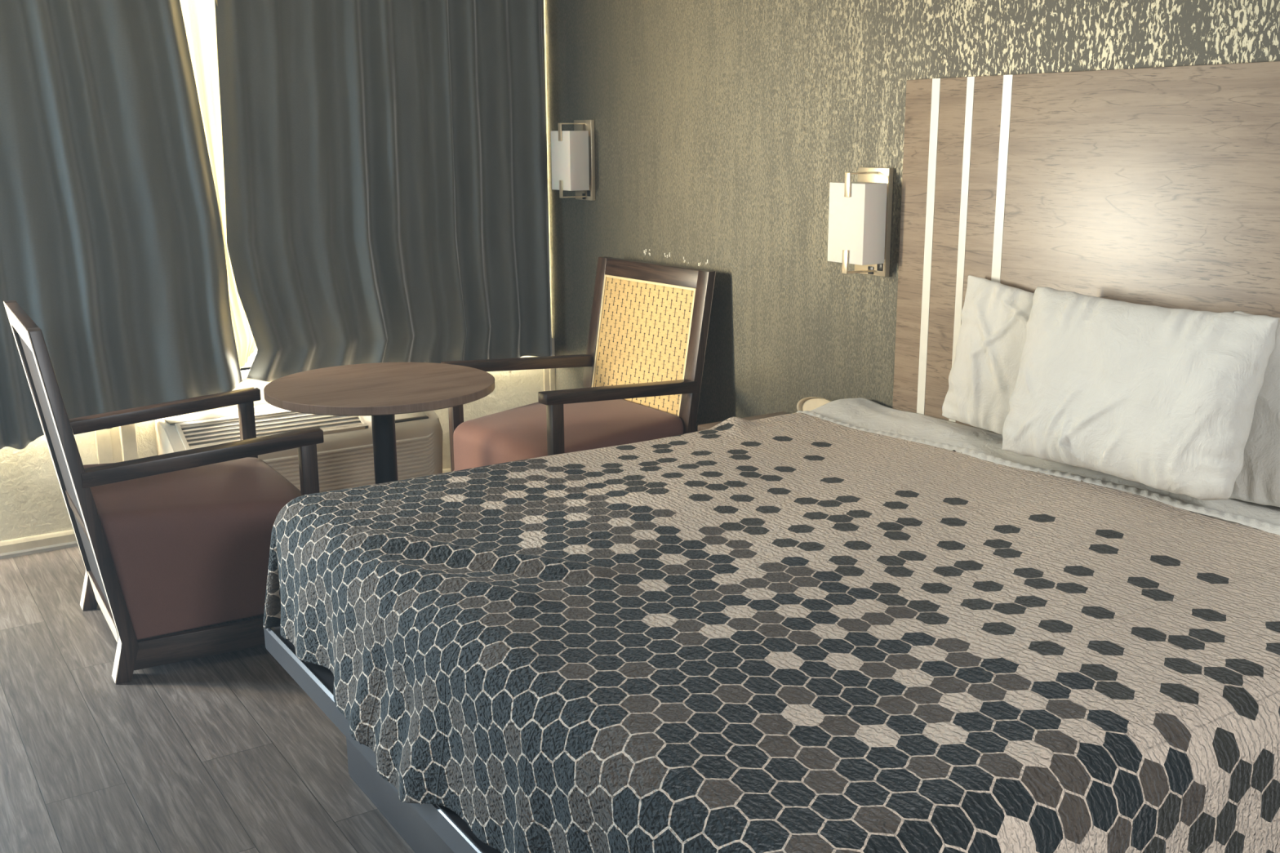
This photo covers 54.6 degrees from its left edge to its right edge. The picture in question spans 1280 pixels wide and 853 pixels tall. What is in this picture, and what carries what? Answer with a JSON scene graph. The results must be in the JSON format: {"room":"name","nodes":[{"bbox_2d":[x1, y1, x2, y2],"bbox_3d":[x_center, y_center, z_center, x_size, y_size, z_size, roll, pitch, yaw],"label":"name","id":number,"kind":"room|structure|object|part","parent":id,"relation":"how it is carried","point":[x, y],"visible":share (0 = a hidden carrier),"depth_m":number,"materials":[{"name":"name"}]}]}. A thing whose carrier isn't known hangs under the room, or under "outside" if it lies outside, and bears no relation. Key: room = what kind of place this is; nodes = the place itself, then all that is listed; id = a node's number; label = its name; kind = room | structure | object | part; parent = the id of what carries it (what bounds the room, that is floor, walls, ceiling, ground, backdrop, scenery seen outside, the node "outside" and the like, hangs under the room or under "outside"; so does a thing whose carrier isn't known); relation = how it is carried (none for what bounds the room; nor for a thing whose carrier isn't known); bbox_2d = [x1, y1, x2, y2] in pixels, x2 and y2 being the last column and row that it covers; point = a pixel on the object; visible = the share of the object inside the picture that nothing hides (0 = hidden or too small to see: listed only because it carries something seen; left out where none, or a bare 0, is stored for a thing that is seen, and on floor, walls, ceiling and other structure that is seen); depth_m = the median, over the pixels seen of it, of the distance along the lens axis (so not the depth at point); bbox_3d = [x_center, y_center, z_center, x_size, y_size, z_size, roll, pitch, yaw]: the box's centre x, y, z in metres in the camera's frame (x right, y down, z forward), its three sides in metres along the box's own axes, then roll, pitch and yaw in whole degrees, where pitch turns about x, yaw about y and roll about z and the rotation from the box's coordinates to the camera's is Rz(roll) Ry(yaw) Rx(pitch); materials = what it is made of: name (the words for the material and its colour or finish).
{"room":"hotel room","nodes":[
{"label":"hotel room","id":0,"kind":"room"},
{"bbox_2d":[0,546,414,852],"bbox_3d":[-0.644,1.191,1.792,5.280,0.100,6.980,-9,16,-32],"label":"floor","id":1,"kind":"structure","parent":0,"point":[224,753],"depth_m":3.15,"materials":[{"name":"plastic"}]},
{"bbox_2d":[3,300,324,684],"bbox_3d":[-1.452,0.134,3.826,0.751,1.023,0.767,-8,16,-30],"label":"armchair","id":2,"kind":"object","parent":1,"relation":"on","point":[174,542],"visible":0.82,"depth_m":3.60,"materials":[{"name":"brown wood"}]},
{"bbox_3d":[-1.756,-0.288,3.538,0.042,0.066,0.593,-8,16,-30],"label":"rail","id":3,"kind":"part","parent":2,"relation":"part of","materials":[{"name":"brown wood"}]},
{"bbox_3d":[-1.860,0.105,3.957,0.186,1.023,0.062,-8,16,-30],"label":"leg","id":4,"kind":"part","parent":2,"relation":"part of","materials":[{"name":"brown wood"}]},
{"bbox_3d":[-1.669,0.286,3.727,0.030,0.055,0.593,-8,16,-30],"label":"rail","id":5,"kind":"part","parent":2,"relation":"part of","materials":[{"name":"brown wood"}]},
{"bbox_3d":[-1.524,0.232,3.414,0.186,1.023,0.062,-8,16,-30],"label":"leg","id":6,"kind":"part","parent":2,"relation":"part of","materials":[{"name":"brown wood"}]},
{"bbox_3d":[-1.631,0.575,3.819,0.039,0.100,0.593,-8,16,-30],"label":"rail","id":7,"kind":"part","parent":2,"relation":"part of","materials":[{"name":"brown wood"}]},
{"bbox_3d":[-1.594,-0.050,4.109,0.664,0.084,0.058,-9,16,-32],"label":"armrest","id":8,"kind":"part","parent":2,"relation":"part of","materials":[{"name":"brown wood"}]},
{"bbox_3d":[-1.396,0.325,3.905,0.624,0.380,0.688,-8,16,-30],"label":"seat","id":9,"kind":"part","parent":2,"relation":"part of","materials":[{"name":"fabric"}]},
{"bbox_3d":[-1.222,0.625,3.657,0.521,0.082,0.022,-7,15,-27],"label":"rail","id":10,"kind":"part","parent":2,"relation":"part of","materials":[{"name":"brown wood"}]},
{"bbox_3d":[-1.237,0.085,3.534,0.664,0.084,0.058,-8,15,-29],"label":"armrest","id":11,"kind":"part","parent":2,"relation":"part of","materials":[{"name":"brown wood"}]},
{"bbox_3d":[-1.355,0.213,4.337,0.047,0.631,0.040,-8,16,-30],"label":"leg","id":12,"kind":"part","parent":2,"relation":"part of","materials":[{"name":"brown wood"}]},
{"bbox_3d":[-0.983,0.354,3.736,0.047,0.631,0.040,-8,16,-30],"label":"leg","id":13,"kind":"part","parent":2,"relation":"part of","materials":[{"name":"brown wood"}]},
{"bbox_2d":[263,362,494,484],"bbox_3d":[-0.828,0.219,4.065,0.724,0.740,0.724,-9,16,-32],"label":"round table","id":14,"kind":"object","parent":1,"relation":"on","point":[381,391],"visible":0.62,"depth_m":3.94,"materials":[{"name":"brown wood"}]},
{"bbox_2d":[263,626,501,852],"bbox_3d":[0.398,0.576,2.811,1.939,0.612,2.001,-9,16,-32],"label":"bed","id":15,"kind":"object","parent":1,"relation":"on","point":[425,828],"visible":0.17,"depth_m":2.70,"materials":[{"name":"grey metal"}]},
{"bbox_3d":[0.096,0.463,3.252,1.934,0.065,0.908,-9,16,-32],"label":"foot rail","id":16,"kind":"part","parent":15,"relation":"part of","materials":[{"name":"grey metal"}]},
{"bbox_3d":[0.323,0.739,2.831,1.556,0.287,1.378,-9,16,-32],"label":"drawer","id":17,"kind":"part","parent":15,"relation":"part of","materials":[{"name":"grey metal"}]},
{"bbox_3d":[-0.519,0.780,2.694,0.009,0.244,0.657,-9,16,-32],"label":"drawer","id":18,"kind":"part","parent":15,"relation":"part of","materials":[{"name":"grey metal"}]},
{"bbox_3d":[0.651,0.656,2.435,1.929,0.061,1.081,-9,16,-32],"label":"rail","id":19,"kind":"part","parent":15,"relation":"part of","materials":[{"name":"grey metal"}]},
{"bbox_2d":[262,412,1279,852],"bbox_3d":[0.324,0.408,2.699,1.809,0.390,2.106,-9,16,-32],"label":"quilt","id":20,"kind":"object","parent":15,"relation":"on","point":[793,633],"visible":1,"depth_m":2.18,"materials":[{"name":"fabric"}]},
{"bbox_2d":[795,397,1279,535],"bbox_3d":[0.990,0.314,3.112,0.571,0.406,2.063,-9,16,-32],"label":"sheet","id":21,"kind":"object","parent":15,"relation":"on","point":[863,414],"visible":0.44,"depth_m":3.39,"materials":[{"name":"white fabric"}]},
{"bbox_2d":[942,275,1034,435],"bbox_3d":[1.075,-0.149,3.289,0.117,0.448,0.682,-10,16,-34],"label":"pillow","id":22,"kind":"object","parent":21,"relation":"on","point":[983,376],"visible":0.35,"depth_m":3.41,"materials":[{"name":"white fabric"}]},
{"bbox_2d":[1001,286,1279,500],"bbox_3d":[1.156,-0.088,2.954,0.216,0.425,0.655,-10,17,-36],"label":"pillow","id":23,"kind":"object","parent":21,"relation":"on","point":[1158,397],"visible":1,"depth_m":2.86,"materials":[{"name":"white fabric"}]},
{"bbox_2d":[1228,311,1279,506],"bbox_3d":[1.534,0.005,2.609,0.111,0.438,0.687,-9,16,-34],"label":"pillow","id":24,"kind":"object","parent":21,"relation":"on","point":[1258,482],"visible":0.35,"depth_m":2.75,"materials":[{"name":"white fabric"}]},
{"bbox_2d":[440,256,715,471],"bbox_3d":[-0.234,-0.079,4.691,0.751,1.023,0.767,-10,16,-35],"label":"armchair","id":25,"kind":"object","parent":1,"relation":"on","point":[643,360],"visible":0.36,"depth_m":4.66,"materials":[{"name":"brown fabric"}]},
{"bbox_3d":[-0.711,0.091,4.831,0.047,0.631,0.040,-10,16,-35],"label":"leg","id":26,"kind":"part","parent":25,"relation":"part of","materials":[{"name":"brown wood"}]},
{"bbox_3d":[-0.473,-0.247,4.911,0.664,0.084,0.058,-9,16,-33],"label":"armrest","id":27,"kind":"part","parent":25,"relation":"part of","materials":[{"name":"brown wood"}]},
{"bbox_3d":[-0.286,0.224,4.264,0.047,0.631,0.040,-10,16,-35],"label":"leg","id":28,"kind":"part","parent":25,"relation":"part of","materials":[{"name":"brown wood"}]},
{"bbox_3d":[-0.284,0.129,4.702,0.624,0.380,0.688,-10,16,-35],"label":"seat","id":29,"kind":"part","parent":25,"relation":"part of","materials":[{"name":"fabric"}]},
{"bbox_3d":[-0.199,-0.179,5.107,0.186,1.023,0.062,-10,16,-35],"label":"leg","id":30,"kind":"part","parent":25,"relation":"part of","materials":[{"name":"brown wood"}]},
{"bbox_3d":[-0.066,-0.120,4.368,0.664,0.084,0.058,-10,17,-37],"label":"armrest","id":31,"kind":"part","parent":25,"relation":"part of","materials":[{"name":"brown wood"}]},
{"bbox_3d":[0.002,-0.291,4.819,0.005,0.549,0.589,1,10,-37],"label":"cane panel","id":32,"kind":"part","parent":25,"relation":"part of","materials":[{"name":"beige wicker"}]},
{"bbox_3d":[0.048,-0.595,4.782,0.042,0.066,0.593,-10,16,-35],"label":"rail","id":33,"kind":"part","parent":25,"relation":"part of","materials":[{"name":"brown wood"}]},
{"bbox_3d":[0.184,-0.059,4.596,0.186,1.023,0.062,-10,16,-35],"label":"leg","id":34,"kind":"part","parent":25,"relation":"part of","materials":[{"name":"brown wood"}]},
{"bbox_2d":[697,411,790,431],"bbox_3d":[0.418,0.260,4.204,0.375,0.542,0.260,-9,16,-32],"label":"nightstand","id":35,"kind":"object","parent":1,"relation":"on","point":[706,426],"visible":0.07,"depth_m":4.24,"materials":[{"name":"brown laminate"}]},
{"bbox_2d":[796,396,831,411],"bbox_3d":[0.603,-0.051,4.128,0.043,0.091,0.224,-9,16,-32],"label":"serving tray","id":36,"kind":"object","parent":35,"relation":"on","point":[809,403],"visible":0.38,"depth_m":4.18,"materials":[{"name":"beige plastic"}]},
{"bbox_2d":[0,0,555,541],"bbox_3d":[-2.520,-0.697,4.259,5.000,2.450,0.185,-9,16,-32],"label":"wall","id":37,"kind":"structure","parent":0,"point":[32,501],"depth_m":4.69,"materials":[{"name":"beige paint"}]},
{"bbox_2d":[0,541,78,559],"bbox_3d":[-1.787,0.387,4.935,3.340,0.020,0.024,-9,16,-32],"label":"baseboard strip","id":38,"kind":"object","parent":37,"relation":"attached to","point":[73,544],"depth_m":4.63,"materials":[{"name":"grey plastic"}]},
{"bbox_2d":[0,467,451,553],"bbox_3d":[-1.789,0.356,4.931,3.340,0.042,0.016,-9,16,-32],"label":"baseboard","id":39,"kind":"structure","parent":37,"relation":"attached to","point":[60,537],"depth_m":4.63,"materials":[{"name":"beige paint"}]},
{"bbox_2d":[240,352,256,379],"bbox_3d":[-1.726,-0.941,4.756,3.000,1.555,0.147,-9,16,-32],"label":"window","id":40,"kind":"structure","parent":37,"relation":"attached to","point":[250,361],"depth_m":5.00,"materials":[{"name":"clear glass"}]},
{"bbox_2d":[154,403,442,492],"bbox_3d":[-1.342,0.137,4.973,1.050,0.440,0.355,-9,16,-32],"label":"air conditioner","id":41,"kind":"object","parent":37,"relation":"attached to","point":[345,457],"visible":0.25,"depth_m":4.88,"materials":[{"name":"beige plastic"}]},
{"bbox_2d":[174,409,368,450],"bbox_3d":[-1.418,-0.002,4.809,0.703,0.084,0.154,-9,16,-32],"label":"air vent","id":42,"kind":"object","parent":41,"relation":"attached to","point":[201,433],"depth_m":4.81,"materials":[{"name":"beige plastic"}]},
{"bbox_2d":[262,431,435,492],"bbox_3d":[-1.251,0.223,4.852,0.980,0.291,0.025,-9,16,-32],"label":"grille","id":43,"kind":"object","parent":41,"relation":"attached to","point":[345,463],"depth_m":4.91,"materials":[{"name":"beige plastic"}]},
{"bbox_3d":[-1.007,-0.078,5.088,0.216,0.080,0.156,-9,16,-32],"label":"control lid","id":44,"kind":"part","parent":41,"relation":"part of","materials":[{"name":"beige plastic"}]},
{"bbox_2d":[545,0,1279,431],"bbox_3d":[1.495,-0.389,2.868,0.141,2.450,6.980,-9,16,-32],"label":"wall","id":45,"kind":"structure","parent":0,"point":[723,129],"depth_m":4.26,"materials":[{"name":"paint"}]},
{"bbox_2d":[551,120,595,200],"bbox_3d":[-0.280,-1.117,5.204,0.136,0.330,0.158,-9,16,-32],"label":"wall lamp","id":46,"kind":"object","parent":45,"relation":"attached to","point":[572,152],"visible":1,"depth_m":5.16,"materials":[{"name":"silver metal"}]},
{"bbox_3d":[-0.293,-1.115,5.195,0.091,0.242,0.158,-9,16,-32],"label":"lamp shade","id":47,"kind":"part","parent":46,"relation":"part of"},
{"bbox_3d":[-0.233,-1.125,5.239,0.019,0.330,0.138,-9,16,-32],"label":"plate","id":48,"kind":"part","parent":46,"relation":"part of","materials":[{"name":"silver metal"}]},
{"bbox_2d":[827,167,893,276],"bbox_3d":[0.680,-0.629,3.823,0.136,0.330,0.158,-9,16,-32],"label":"wall lamp","id":49,"kind":"object","parent":45,"relation":"attached to","point":[860,212],"visible":1,"depth_m":3.78,"materials":[{"name":"silver metal"}]},
{"bbox_3d":[0.667,-0.627,3.814,0.091,0.242,0.158,-9,16,-32],"label":"lamp shade","id":50,"kind":"part","parent":49,"relation":"part of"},
{"bbox_2d":[867,266,873,274],"bbox_3d":[0.722,-0.489,3.882,0.004,0.024,0.022,-9,16,-32],"label":"switch","id":51,"kind":"object","parent":49,"relation":"attached to","point":[869,268],"depth_m":3.88,"materials":[{"name":"silver plastic"}]},
{"bbox_3d":[0.727,-0.638,3.858,0.019,0.330,0.138,-9,16,-32],"label":"plate","id":52,"kind":"part","parent":49,"relation":"part of","materials":[{"name":"silver metal"}]},
{"bbox_2d":[876,263,883,271],"bbox_3d":[0.744,-0.495,3.846,0.004,0.024,0.022,-9,16,-32],"label":"switch","id":53,"kind":"object","parent":49,"relation":"attached to","point":[879,266],"depth_m":3.84,"materials":[{"name":"black plastic"}]},
{"bbox_2d":[892,61,1279,431],"bbox_3d":[1.256,-0.219,3.128,0.026,1.322,1.672,-9,16,-32],"label":"headboard","id":54,"kind":"object","parent":45,"relation":"attached to","point":[1157,186],"visible":0.51,"depth_m":3.18,"materials":[{"name":"brown wood"}]},
{"bbox_3d":[-1.737,-1.845,4.408,3.170,0.035,0.025,-9,16,-32],"label":"rail","id":55,"kind":"object","parent":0,"visible":0},
{"bbox_2d":[0,0,242,449],"bbox_3d":[-2.253,-0.824,4.247,1.658,1.861,0.118,-9,16,-32],"label":"window curtain","id":56,"kind":"object","parent":55,"relation":"hanging from","point":[112,243],"visible":0.92,"depth_m":4.49,"materials":[{"name":"fabric"}]},
{"bbox_2d":[179,0,551,382],"bbox_3d":[-1.046,-1.064,5.012,1.619,1.761,0.153,-9,16,-32],"label":"window curtain","id":57,"kind":"object","parent":55,"relation":"hanging from","point":[380,167],"visible":0.96,"depth_m":5.03,"materials":[{"name":"fabric"}]}
]}

